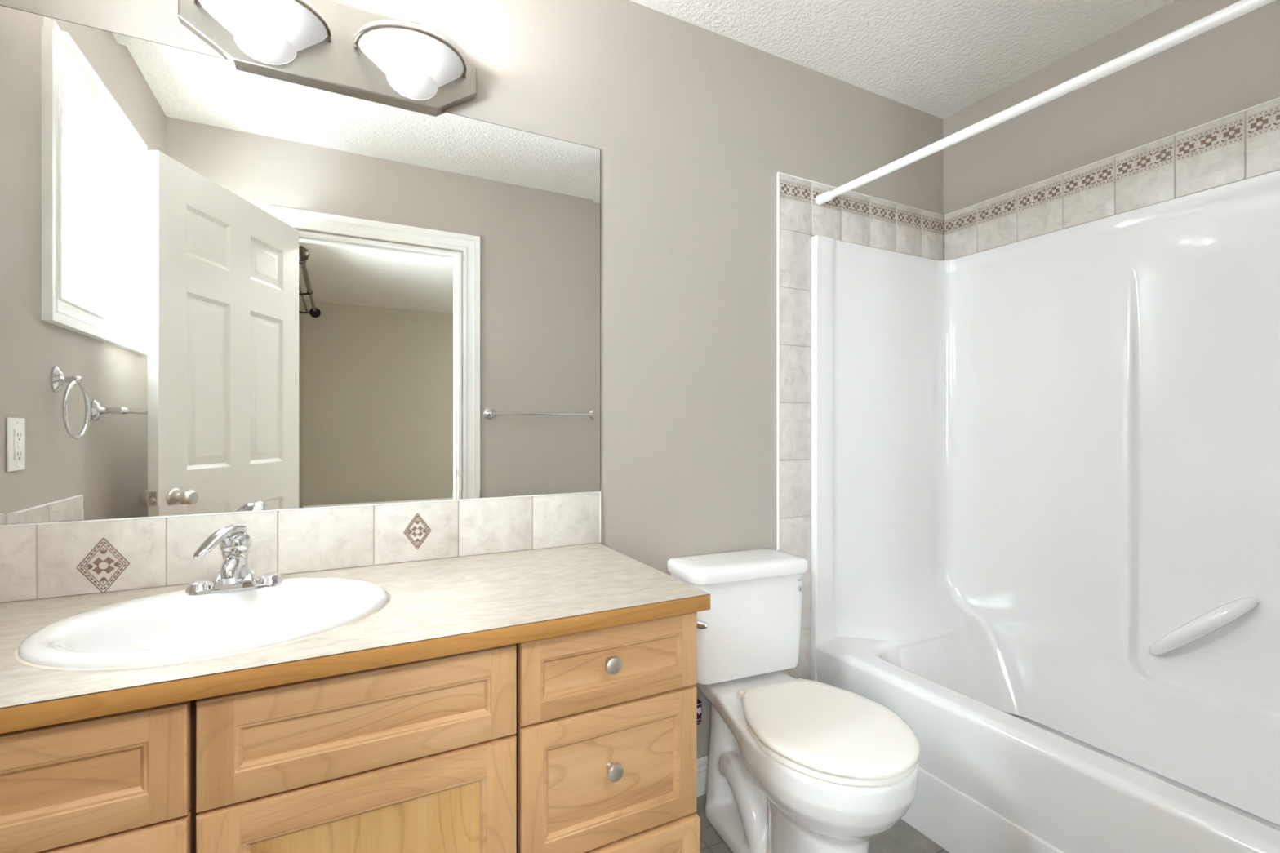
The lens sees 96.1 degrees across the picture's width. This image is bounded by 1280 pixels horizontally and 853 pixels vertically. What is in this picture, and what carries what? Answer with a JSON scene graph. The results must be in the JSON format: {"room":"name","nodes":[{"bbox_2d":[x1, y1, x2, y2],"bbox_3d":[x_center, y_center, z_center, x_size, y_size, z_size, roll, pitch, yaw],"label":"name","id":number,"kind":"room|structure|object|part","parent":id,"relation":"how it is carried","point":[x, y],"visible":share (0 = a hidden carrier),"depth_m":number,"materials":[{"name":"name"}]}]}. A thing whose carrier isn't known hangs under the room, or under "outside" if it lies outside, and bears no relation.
{"room":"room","nodes":[
{"label":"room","id":0,"kind":"room"},
{"bbox_2d":[185,524,282,595],"bbox_3d":[-0.790,0.256,1.119,0.158,0.129,0.114,0,0,-27],"label":"faucet","id":1,"kind":"object","parent":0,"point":[235,574],"visible":1,"depth_m":1.12,"materials":[{"name":"silver metal"}]},
{"bbox_3d":[-0.810,0.217,1.110,0.053,0.051,0.121,0,0,12],"label":"lever handle","id":2,"kind":"part","parent":1,"relation":"part of","materials":[{"name":"silver metal"}]},
{"bbox_3d":[-0.785,0.271,1.108,0.038,0.048,0.090,0,0,-27],"label":"spout","id":3,"kind":"part","parent":1,"relation":"part of","materials":[{"name":"silver metal"}]},
{"bbox_3d":[-0.803,0.310,1.143,0.158,0.021,0.052,0,0,-27],"label":"plate","id":4,"kind":"part","parent":1,"relation":"part of","materials":[{"name":"silver metal"}]},
{"bbox_2d":[0,0,943,759],"bbox_3d":[-0.039,-0.053,1.783,3.094,2.440,0.120,0,0,-27],"label":"wall","id":5,"kind":"structure","parent":0,"point":[694,127],"depth_m":1.79,"materials":[{"name":"beige paint"}]},
{"bbox_2d":[0,491,600,603],"bbox_3d":[-0.693,0.263,1.372,1.299,0.150,0.010,0,0,-27],"label":"backsplash","id":6,"kind":"structure","parent":5,"relation":"attached to","point":[54,559],"depth_m":1.31,"materials":[{"name":"beige tile"}]},
{"bbox_2d":[0,4,600,524],"bbox_3d":[-0.689,-0.309,1.376,1.293,0.993,0.004,0,0,-27],"label":"vanity mirror","id":7,"kind":"object","parent":5,"relation":"attached to","point":[225,286],"visible":1,"depth_m":1.30,"materials":[{"name":"silver mirror"}]},
{"bbox_2d":[177,0,476,112],"bbox_3d":[-0.674,-0.894,1.306,0.616,0.194,0.144,0,0,-27],"label":"vanity light","id":8,"kind":"object","parent":5,"relation":"attached to","point":[329,43],"visible":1,"depth_m":1.33,"materials":[{"name":"silver metal"}]},
{"bbox_3d":[-0.804,-0.901,1.226,0.256,0.016,0.121,0,0,-27],"label":"rim trim","id":9,"kind":"part","parent":8,"relation":"part of","materials":[{"name":"silver metal"}]},
{"bbox_3d":[-0.804,-0.863,1.227,0.248,0.113,0.114,0,0,-27],"label":"lamp shade","id":10,"kind":"part","parent":8,"relation":"part of","materials":[{"name":"white glass"}]},
{"bbox_3d":[-0.534,-0.863,1.366,0.248,0.113,0.114,0,0,-27],"label":"lamp shade","id":11,"kind":"part","parent":8,"relation":"part of","materials":[{"name":"white glass"}]},
{"bbox_3d":[-0.534,-0.901,1.366,0.256,0.016,0.121,0,0,-27],"label":"rim trim","id":12,"kind":"part","parent":8,"relation":"part of","materials":[{"name":"silver metal"}]},
{"bbox_2d":[697,698,702,724],"bbox_3d":[0.201,0.834,1.689,0.063,0.075,0.022,0,0,-27],"label":"supply valve","id":13,"kind":"object","parent":5,"relation":"attached to","point":[699,702],"visible":0.13,"depth_m":1.68,"materials":[{"name":"silver metal"}]},
{"bbox_2d":[697,755,708,796],"bbox_3d":[0.171,1.112,1.816,0.666,0.110,0.014,0,0,-27],"label":"baseboard","id":14,"kind":"structure","parent":5,"relation":"attached to","point":[702,763],"depth_m":1.82,"materials":[{"name":"white paint"}]},
{"bbox_2d":[777,172,944,679],"bbox_3d":[0.865,0.148,2.176,0.886,2.038,0.010,0,0,-27],"label":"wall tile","id":15,"kind":"structure","parent":5,"relation":"attached to","point":[851,216],"depth_m":2.02,"materials":[{"name":"beige tile"}]},
{"bbox_2d":[815,0,1276,204],"bbox_3d":[0.989,-0.806,1.418,0.037,0.040,1.454,0,0,-29],"label":"shower rod","id":16,"kind":"object","parent":15,"relation":"attached to","point":[1242,7],"visible":1,"depth_m":1.35,"materials":[{"name":"white metal"}]},
{"bbox_2d":[693,794,949,852],"bbox_3d":[0.324,1.217,1.080,3.094,0.100,1.702,0,0,-27],"label":"floor","id":17,"kind":"structure","parent":0,"point":[902,837],"depth_m":1.62,"materials":[{"name":"grey tile"}]},
{"bbox_2d":[0,612,700,852],"bbox_3d":[-0.573,0.768,1.108,1.284,0.798,0.587,0,0,-27],"label":"vanity cabinet","id":18,"kind":"object","parent":17,"relation":"on","point":[583,742],"visible":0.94,"depth_m":0.92,"materials":[{"name":"brown wood"}]},
{"bbox_3d":[-0.826,0.457,0.697,0.354,0.058,0.007,0,0,-27],"label":"panel","id":19,"kind":"part","parent":18,"relation":"part of","materials":[{"name":"brown wood"}]},
{"bbox_3d":[-0.825,0.457,0.695,0.450,0.154,0.020,0,0,-27],"label":"drawer","id":20,"kind":"part","parent":18,"relation":"part of","materials":[{"name":"brown wood"}]},
{"bbox_3d":[-0.825,0.662,0.695,0.450,0.244,0.020,0,0,-27],"label":"drawer","id":21,"kind":"part","parent":18,"relation":"part of","materials":[{"name":"brown wood"}]},
{"bbox_2d":[0,542,710,733],"bbox_3d":[-0.568,0.353,1.117,1.302,0.032,0.578,0,0,-27],"label":"countertop","id":22,"kind":"structure","parent":18,"relation":"on","point":[435,608],"depth_m":1.00,"materials":[{"name":"beige laminate"}]},
{"bbox_2d":[13,577,389,671],"bbox_3d":[-0.727,0.391,1.017,0.523,0.141,0.423,0,0,-27],"label":"sink","id":23,"kind":"object","parent":22,"relation":"in","point":[176,627],"visible":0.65,"depth_m":1.02,"materials":[{"name":"white ceramic"}]},
{"bbox_3d":[-0.418,0.796,0.905,0.449,0.512,0.020,0,0,-27],"label":"door","id":24,"kind":"part","parent":18,"relation":"part of","materials":[{"name":"brown wood"}]},
{"bbox_3d":[-0.419,0.457,0.907,0.349,0.054,0.007,0,0,-27],"label":"panel","id":25,"kind":"part","parent":18,"relation":"part of","materials":[{"name":"brown wood"}]},
{"bbox_3d":[-0.419,0.796,0.907,0.333,0.396,0.007,0,0,-27],"label":"panel","id":26,"kind":"part","parent":18,"relation":"part of","materials":[{"name":"brown wood"}]},
{"bbox_3d":[-0.467,0.709,0.902,1.247,0.680,0.018,0,0,-27],"label":"frame","id":27,"kind":"part","parent":18,"relation":"part of","materials":[{"name":"brown wood"}]},
{"bbox_3d":[-0.050,0.657,1.095,0.365,0.254,0.020,0,0,-27],"label":"drawer","id":28,"kind":"part","parent":18,"relation":"part of","materials":[{"name":"brown wood"}]},
{"bbox_3d":[-0.050,0.451,1.095,0.365,0.148,0.020,0,0,-27],"label":"drawer","id":29,"kind":"part","parent":18,"relation":"part of","materials":[{"name":"brown wood"}]},
{"bbox_3d":[-0.051,0.451,1.097,0.281,0.064,0.007,0,0,-27],"label":"panel","id":30,"kind":"part","parent":18,"relation":"part of","materials":[{"name":"brown wood"}]},
{"bbox_3d":[-0.051,0.657,1.097,0.269,0.158,0.007,0,0,-27],"label":"panel","id":31,"kind":"part","parent":18,"relation":"part of","materials":[{"name":"brown wood"}]},
{"bbox_3d":[-0.052,0.445,1.077,0.033,0.033,0.028,0,0,-27],"label":"knob","id":32,"kind":"part","parent":18,"relation":"part of","materials":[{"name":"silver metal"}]},
{"bbox_3d":[-0.049,0.644,1.078,0.033,0.033,0.028,0,0,-27],"label":"knob","id":33,"kind":"part","parent":18,"relation":"part of","materials":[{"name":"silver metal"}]},
{"bbox_3d":[-0.044,0.920,1.085,0.365,0.263,0.020,0,0,-27],"label":"drawer","id":34,"kind":"part","parent":18,"relation":"part of","materials":[{"name":"brown wood"}]},
{"bbox_2d":[666,547,920,852],"bbox_3d":[0.390,0.784,1.524,0.424,0.766,0.718,0,0,-23],"label":"toilet","id":35,"kind":"object","parent":17,"relation":"on","point":[795,766],"visible":0.98,"depth_m":1.48,"materials":[{"name":"white ceramic"}]},
{"bbox_3d":[0.141,0.540,1.628,0.036,0.035,0.135,0,0,-31],"label":"flush lever","id":36,"kind":"part","parent":35,"relation":"part of","materials":[{"name":"silver metal"}]},
{"bbox_3d":[0.297,0.590,1.766,0.384,0.290,0.188,0,0,-23],"label":"tank","id":37,"kind":"part","parent":35,"relation":"part of","materials":[{"name":"white ceramic"}]},
{"bbox_3d":[0.299,0.422,1.761,0.408,0.042,0.210,0,0,-23],"label":"tank lid","id":38,"kind":"part","parent":35,"relation":"part of","materials":[{"name":"white ceramic"}]},
{"bbox_3d":[0.401,0.958,1.518,0.368,0.418,0.687,0,0,-23],"label":"bowl","id":39,"kind":"part","parent":35,"relation":"part of","materials":[{"name":"white ceramic"}]},
{"bbox_3d":[0.451,0.716,1.398,0.380,0.026,0.439,0,0,-23],"label":"seat lid","id":40,"kind":"part","parent":35,"relation":"part of","materials":[{"name":"white"}]},
{"bbox_2d":[810,170,1279,852],"bbox_3d":[1.265,0.247,1.566,0.733,1.840,1.460,0,0,-27],"label":"bathtub","id":41,"kind":"object","parent":17,"relation":"on","point":[1045,469],"visible":0.99,"depth_m":1.83,"materials":[{"name":"white plastic"}]},
{"bbox_2d":[815,628,1279,852],"bbox_3d":[1.265,0.964,1.565,0.732,0.407,1.458,0,0,-27],"label":"tub","id":42,"kind":"object","parent":41,"relation":"in","point":[1028,744],"depth_m":1.59,"materials":[{"name":"white plastic"}]},
{"bbox_2d":[630,0,1175,119],"bbox_3d":[0.324,-1.323,1.080,3.094,0.100,1.702,0,0,-27],"label":"ceiling","id":43,"kind":"structure","parent":0,"point":[938,58],"depth_m":1.86,"materials":[{"name":"white paint"}]},
{"bbox_2d":[943,0,1279,216],"bbox_3d":[1.673,-0.053,1.708,0.120,2.440,1.582,0,0,-27],"label":"wall","id":44,"kind":"structure","parent":0,"point":[1229,68],"depth_m":1.85,"materials":[{"name":"beige paint"}]},
{"bbox_2d":[944,97,1279,260],"bbox_3d":[1.590,-0.775,1.728,0.009,0.192,1.455,0,0,-27],"label":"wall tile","id":45,"kind":"structure","parent":44,"relation":"attached to","point":[1243,144],"depth_m":1.82,"materials":[{"name":"beige tile"}]}
]}

